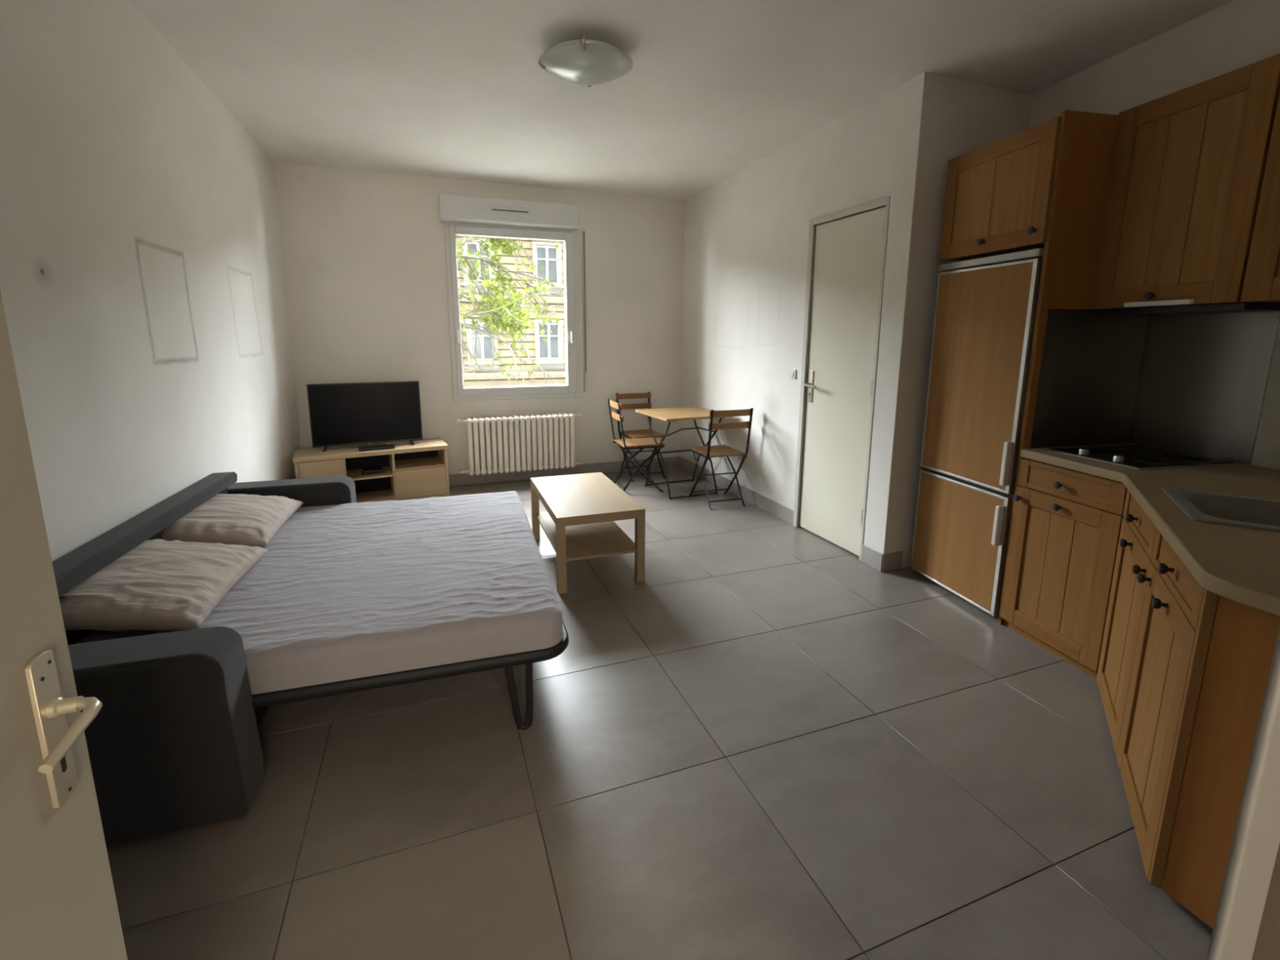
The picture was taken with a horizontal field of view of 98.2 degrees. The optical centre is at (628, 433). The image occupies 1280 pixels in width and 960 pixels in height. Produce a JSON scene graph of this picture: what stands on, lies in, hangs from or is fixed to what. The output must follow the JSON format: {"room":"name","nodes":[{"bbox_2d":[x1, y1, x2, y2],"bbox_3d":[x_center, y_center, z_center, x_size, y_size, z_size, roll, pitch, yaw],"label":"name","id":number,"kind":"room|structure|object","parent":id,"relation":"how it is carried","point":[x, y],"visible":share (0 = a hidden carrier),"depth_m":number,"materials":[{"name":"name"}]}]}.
{"room":"studio apartment","nodes":[
{"label":"studio apartment","id":0,"kind":"room"},
{"bbox_2d":[0,0,302,561],"bbox_3d":[-1.782,-0.137,1.065,0.651,2.727,7.109,-4,11,-19],"label":"wall","id":1,"kind":"structure","parent":0,"point":[143,282],"depth_m":2.14,"materials":[{"name":"paint"}]},
{"bbox_2d":[273,162,684,474],"bbox_3d":[-0.827,-0.869,5.086,5.100,2.777,0.240,-4,11,-19],"label":"wall","id":2,"kind":"structure","parent":0,"point":[364,251],"depth_m":4.64,"materials":[{"name":"paint"}]},
{"bbox_2d":[438,192,587,401],"bbox_3d":[-0.992,-1.128,4.941,1.233,1.737,0.394,-4,11,-19],"label":"window","id":3,"kind":"structure","parent":2,"relation":"in","point":[468,215],"depth_m":4.75,"materials":[{"name":"white plastic"}]},
{"bbox_2d":[490,205,529,213],"bbox_3d":[-0.984,-1.860,4.612,0.320,0.043,0.014,-4,11,-19],"label":"air vent","id":4,"kind":"object","parent":3,"relation":"attached to","point":[494,209],"depth_m":4.61,"materials":[{"name":"white plastic"}]},
{"bbox_2d":[456,412,582,475],"bbox_3d":[-0.957,0.087,4.982,1.096,0.497,0.177,-4,11,-19],"label":"radiator","id":5,"kind":"object","parent":2,"relation":"attached to","point":[529,442],"visible":1,"depth_m":4.91,"materials":[{"name":"beige metal"}]},
{"bbox_2d":[448,456,679,486],"bbox_3d":[-1.047,0.385,5.092,3.353,0.105,0.009,-4,11,-19],"label":"baseboard","id":6,"kind":"structure","parent":2,"relation":"attached to","point":[458,479],"depth_m":5.22,"materials":[{"name":"tile"}]},
{"bbox_2d":[106,466,1213,959],"bbox_3d":[0.403,1.042,2.014,4.750,0.120,7.009,-4,11,-19],"label":"floor","id":7,"kind":"structure","parent":0,"point":[773,742],"depth_m":1.59,"materials":[{"name":"tile"}]},
{"bbox_2d":[52,471,568,847],"bbox_3d":[-1.181,0.602,2.407,1.598,0.616,1.930,-3,10,-16],"label":"bed","id":8,"kind":"object","parent":7,"relation":"on","point":[173,743],"visible":0.48,"depth_m":1.46,"materials":[{"name":"fabric"}]},
{"bbox_2d":[75,490,562,694],"bbox_3d":[-1.147,0.562,2.410,1.485,0.130,1.587,-3,10,-16],"label":"mattress","id":9,"kind":"object","parent":8,"relation":"on","point":[343,592],"visible":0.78,"depth_m":2.00,"materials":[{"name":"fabric"}]},
{"bbox_2d":[58,538,267,631],"bbox_3d":[-1.653,0.510,1.938,0.494,0.168,0.660,-3,10,-16],"label":"pillow","id":10,"kind":"object","parent":9,"relation":"on","point":[159,584],"visible":0.76,"depth_m":1.79,"materials":[{"name":"fabric"}]},
{"bbox_2d":[161,493,303,546],"bbox_3d":[-1.867,0.394,2.600,0.464,0.161,0.640,-3,10,-17],"label":"pillow","id":11,"kind":"object","parent":9,"relation":"on","point":[241,519],"visible":0.76,"depth_m":2.44,"materials":[{"name":"fabric"}]},
{"bbox_2d":[292,438,449,502],"bbox_3d":[-1.990,0.335,4.364,1.066,0.455,0.358,-5,11,-27],"label":"tv stand","id":12,"kind":"object","parent":7,"relation":"on","point":[419,470],"visible":0.72,"depth_m":4.37,"materials":[{"name":"brown wood"}]},
{"bbox_2d":[306,380,422,452],"bbox_3d":[-2.033,-0.143,4.321,0.784,0.503,0.188,-4,11,-24],"label":"television","id":13,"kind":"object","parent":12,"relation":"on","point":[341,414],"visible":1,"depth_m":4.30,"materials":[{"name":"plastic"}]},
{"bbox_2d":[346,466,393,480],"bbox_3d":[-2.029,0.314,4.343,0.319,0.013,0.328,-5,11,-27],"label":"shelf","id":14,"kind":"object","parent":12,"relation":"attached to","point":[354,473],"depth_m":4.30,"materials":[{"name":"brown wood"}]},
{"bbox_2d":[361,466,384,475],"bbox_3d":[-1.994,0.294,4.323,0.158,0.034,0.102,-5,11,-27],"label":"router","id":15,"kind":"object","parent":12,"relation":"on","point":[366,471],"visible":1,"depth_m":4.29,"materials":[{"name":"plastic"}]},
{"bbox_2d":[358,444,395,451],"bbox_3d":[-1.931,0.113,4.256,0.250,0.020,0.102,-5,11,-26],"label":"box","id":16,"kind":"object","parent":12,"relation":"on","point":[389,446],"visible":1,"depth_m":4.24,"materials":[{"name":"plastic"}]},
{"bbox_2d":[394,456,444,471],"bbox_3d":[-1.709,0.246,4.501,0.370,0.013,0.328,-5,11,-27],"label":"shelf","id":17,"kind":"object","parent":12,"relation":"attached to","point":[411,463],"depth_m":4.46,"materials":[{"name":"brown wood"}]},
{"bbox_2d":[530,471,645,594],"bbox_3d":[-0.271,0.547,3.295,0.476,0.410,0.850,-3,11,-18],"label":"coffee table","id":18,"kind":"object","parent":7,"relation":"on","point":[578,522],"visible":0.96,"depth_m":3.07,"materials":[{"name":"brown wood"}]},
{"bbox_2d":[535,511,635,561],"bbox_3d":[-0.271,0.579,3.301,0.436,0.015,0.810,-3,11,-18],"label":"shelf","id":19,"kind":"object","parent":18,"relation":"attached to","point":[591,540],"depth_m":3.14,"materials":[{"name":"brown wood"}]},
{"bbox_2d":[607,398,664,492],"bbox_3d":[0.066,0.104,4.775,0.413,0.781,0.354,-3,10,-16],"label":"bistro chair","id":20,"kind":"object","parent":7,"relation":"on","point":[628,443],"visible":0.96,"depth_m":4.68,"materials":[{"name":"brown wood"}]},
{"bbox_2d":[616,391,666,481],"bbox_3d":[0.120,0.025,5.222,0.354,0.781,0.413,-4,11,-21],"label":"bistro chair","id":21,"kind":"object","parent":7,"relation":"on","point":[641,433],"visible":0.82,"depth_m":5.28,"materials":[{"name":"brown wood"}]},
{"bbox_2d":[635,406,733,499],"bbox_3d":[0.459,0.159,4.739,0.610,0.685,0.606,-4,11,-22],"label":"bistro table","id":22,"kind":"object","parent":7,"relation":"on","point":[684,413],"visible":0.79,"depth_m":4.64,"materials":[{"name":"brown wood"}]},
{"bbox_2d":[688,408,753,510],"bbox_3d":[0.717,0.170,4.399,0.354,0.781,0.413,-3,10,-17],"label":"bistro chair","id":23,"kind":"object","parent":7,"relation":"on","point":[708,451],"visible":1,"depth_m":4.28,"materials":[{"name":"black metal"}]},
{"bbox_2d":[910,248,1044,617],"bbox_3d":[1.909,0.002,2.757,0.607,1.672,0.564,-2,10,-11],"label":"refrigerator","id":24,"kind":"object","parent":7,"relation":"on","point":[985,308],"visible":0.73,"depth_m":2.65,"materials":[{"name":"wood"}]},
{"bbox_2d":[938,115,1061,261],"bbox_3d":[1.919,-1.078,2.569,0.619,0.480,0.579,-2,10,-11],"label":"upper cabinet","id":25,"kind":"object","parent":24,"relation":"on","point":[997,197],"visible":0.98,"depth_m":2.47,"materials":[{"name":"brown wood"}]},
{"bbox_2d":[997,110,1128,624],"bbox_3d":[1.999,-0.204,2.435,0.574,2.190,0.020,-2,10,-11],"label":"panel","id":26,"kind":"object","parent":7,"relation":"on","point":[1086,140],"visible":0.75,"depth_m":2.28,"materials":[{"name":"brown wood"}]},
{"bbox_2d":[1000,457,1127,679],"bbox_3d":[2.014,0.524,2.319,0.599,0.796,0.452,-2,10,-11],"label":"base cabinet","id":27,"kind":"object","parent":7,"relation":"on","point":[1066,523],"visible":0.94,"depth_m":2.24,"materials":[{"name":"brown wood"}]},
{"bbox_2d":[1019,444,1279,616],"bbox_3d":[1.791,0.217,1.665,1.521,0.036,1.488,-4,11,-19],"label":"countertop","id":28,"kind":"structure","parent":27,"relation":"on","point":[1238,564],"depth_m":1.42,"materials":[{"name":"laminate"}]},
{"bbox_2d":[1048,444,1236,469],"bbox_3d":[2.067,0.082,2.251,0.470,0.027,0.360,-2,10,-11],"label":"cooktop","id":29,"kind":"object","parent":28,"relation":"in","point":[1134,456],"visible":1,"depth_m":2.21,"materials":[{"name":"black glass"}]},
{"bbox_2d":[1161,487,1279,532],"bbox_3d":[1.754,0.289,1.533,0.370,0.148,0.377,7,12,34],"label":"sink","id":30,"kind":"object","parent":28,"relation":"in","point":[1255,513],"visible":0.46,"depth_m":1.64,"materials":[{"name":"grey metal"}]},
{"bbox_2d":[1096,488,1156,757],"bbox_3d":[1.836,0.628,1.744,0.489,0.790,0.490,7,12,34],"label":"base cabinet","id":31,"kind":"object","parent":7,"relation":"on","point":[1138,531],"visible":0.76,"depth_m":1.85,"materials":[{"name":"brown wood"}]},
{"bbox_2d":[1116,528,1279,928],"bbox_3d":[1.535,0.723,1.189,0.621,0.796,0.771,7,12,34],"label":"base cabinet","id":32,"kind":"object","parent":7,"relation":"on","point":[1203,658],"visible":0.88,"depth_m":1.25,"materials":[{"name":"brown wood"}]},
{"bbox_2d":[129,0,1233,199],"bbox_3d":[0.435,-1.665,1.603,4.950,0.200,7.109,-4,11,-19],"label":"ceiling","id":33,"kind":"structure","parent":0,"point":[454,89],"depth_m":2.63,"materials":[{"name":"paint"}]},
{"bbox_2d":[537,34,633,87],"bbox_3d":[-0.188,-1.662,2.494,0.391,0.113,0.391,-10,14,-44],"label":"ceiling lamp","id":34,"kind":"object","parent":33,"relation":"attached to","point":[583,61],"visible":1,"depth_m":2.41,"materials":[{"name":"glass"}]},
{"bbox_2d":[680,71,942,553],"bbox_3d":[1.020,-0.719,4.242,0.100,2.777,2.821,-4,11,-19],"label":"wall","id":35,"kind":"structure","parent":0,"point":[746,233],"depth_m":4.00,"materials":[{"name":"paint"}]},
{"bbox_2d":[680,456,794,524],"bbox_3d":[0.846,0.442,4.774,0.009,0.105,1.896,-4,11,-19],"label":"baseboard","id":36,"kind":"structure","parent":35,"relation":"attached to","point":[767,504],"depth_m":4.45,"materials":[{"name":"tile"}]},
{"bbox_2d":[789,368,796,378],"bbox_3d":[1.130,-0.406,3.812,0.015,0.064,0.064,-4,11,-19],"label":"light switch","id":37,"kind":"object","parent":35,"relation":"attached to","point":[793,373],"visible":1,"depth_m":3.80,"materials":[{"name":"white plastic"}]},
{"bbox_2d":[793,195,890,560],"bbox_3d":[1.295,-0.303,3.420,0.158,2.043,0.661,-4,11,-19],"label":"door","id":38,"kind":"structure","parent":35,"relation":"in","point":[846,287],"depth_m":3.39,"materials":[{"name":"paint"}]},
{"bbox_2d":[861,544,902,572],"bbox_3d":[1.470,0.717,3.217,0.143,0.105,0.166,-4,11,-19],"label":"baseboard","id":39,"kind":"structure","parent":35,"relation":"attached to","point":[870,557],"depth_m":3.15,"materials":[{"name":"tile"}]},
{"bbox_2d":[863,71,927,571],"bbox_3d":[1.419,-0.498,2.988,0.018,2.577,0.158,-4,11,-19],"label":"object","id":40,"kind":"structure","parent":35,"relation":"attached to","point":[912,93],"depth_m":2.95,"materials":[{"name":"paint"}]},
{"bbox_2d":[899,75,1031,568],"bbox_3d":[2.022,-0.530,3.172,1.051,2.777,0.100,-4,11,-19],"label":"wall","id":41,"kind":"structure","parent":0,"point":[973,116],"depth_m":2.89,"materials":[{"name":"paint"}]},
{"bbox_2d":[1028,0,1279,467],"bbox_3d":[2.480,-0.325,2.006,0.200,2.777,2.500,-2,10,-11],"label":"wall","id":42,"kind":"structure","parent":0,"point":[1236,34],"depth_m":2.31,"materials":[{"name":"paint"}]},
{"bbox_2d":[1030,309,1279,470],"bbox_3d":[2.124,-0.148,1.919,0.539,0.591,1.045,-2,10,-11],"label":"backsplash","id":43,"kind":"structure","parent":42,"relation":"attached to","point":[1207,384],"depth_m":2.35,"materials":[{"name":"metal"}]},
{"bbox_2d":[1091,53,1279,308],"bbox_3d":[2.160,-0.871,2.083,0.349,0.770,0.492,-2,10,-11],"label":"upper cabinet","id":44,"kind":"object","parent":42,"relation":"attached to","point":[1188,164],"visible":1,"depth_m":2.01,"materials":[{"name":"brown wood"}]},
{"bbox_2d":[1101,298,1279,315],"bbox_3d":[2.161,-0.488,2.151,0.328,0.044,0.484,-2,10,-11],"label":"range hood","id":45,"kind":"object","parent":44,"relation":"attached to","point":[1229,308],"visible":1,"depth_m":2.07,"materials":[{"name":"grey metal"}]},
{"bbox_2d":[1240,91,1279,302],"bbox_3d":[2.260,-0.786,1.601,0.349,0.770,0.488,-2,10,-11],"label":"upper cabinet","id":46,"kind":"object","parent":42,"relation":"attached to","point":[1261,283],"visible":1,"depth_m":1.80,"materials":[{"name":"brown wood"}]},
{"bbox_2d":[1251,842,1279,959],"bbox_3d":[0.889,-0.039,0.378,5.100,2.777,0.200,-4,11,-19],"label":"wall","id":47,"kind":"structure","parent":0,"point":[1267,947],"depth_m":0.36,"materials":[{"name":"paint"}]},
{"bbox_2d":[0,289,127,959],"bbox_3d":[-0.508,0.248,0.262,0.094,2.030,0.806,-4,11,-19],"label":"door","id":48,"kind":"structure","parent":47,"relation":"in","point":[58,901],"depth_m":0.59,"materials":[{"name":"beige paint"}]},
{"bbox_2d":[1205,626,1279,959],"bbox_3d":[0.395,0.229,0.344,0.046,2.060,0.006,-4,11,-19],"label":"door frame","id":49,"kind":"structure","parent":47,"relation":"attached to","point":[1255,842],"depth_m":0.34,"materials":[{"name":"paint"}]},
{"label":"outside","id":50,"kind":"structure","parent":0,"visible":0},
{"bbox_3d":[-7.012,-0.423,33.625,90.000,0.200,56.701,-4,11,-19],"label":"ground","id":51,"kind":"structure","parent":50,"visible":0},
{"bbox_2d":[455,235,565,387],"bbox_3d":[-7.972,-4.274,25.153,93.000,10.320,6.500,-4,11,-19],"label":"apartment building","id":52,"kind":"structure","parent":51,"relation":"on","point":[552,353],"depth_m":23.34,"materials":[{"name":"stone"}]},
{"bbox_2d":[456,235,564,386],"bbox_3d":[-2.007,-3.055,11.312,12.464,12.739,6.338,-4,11,-19],"label":"street tree","id":53,"kind":"object","parent":51,"relation":"on","point":[498,308],"visible":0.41,"depth_m":10.46,"materials":[{"name":"green plant"}]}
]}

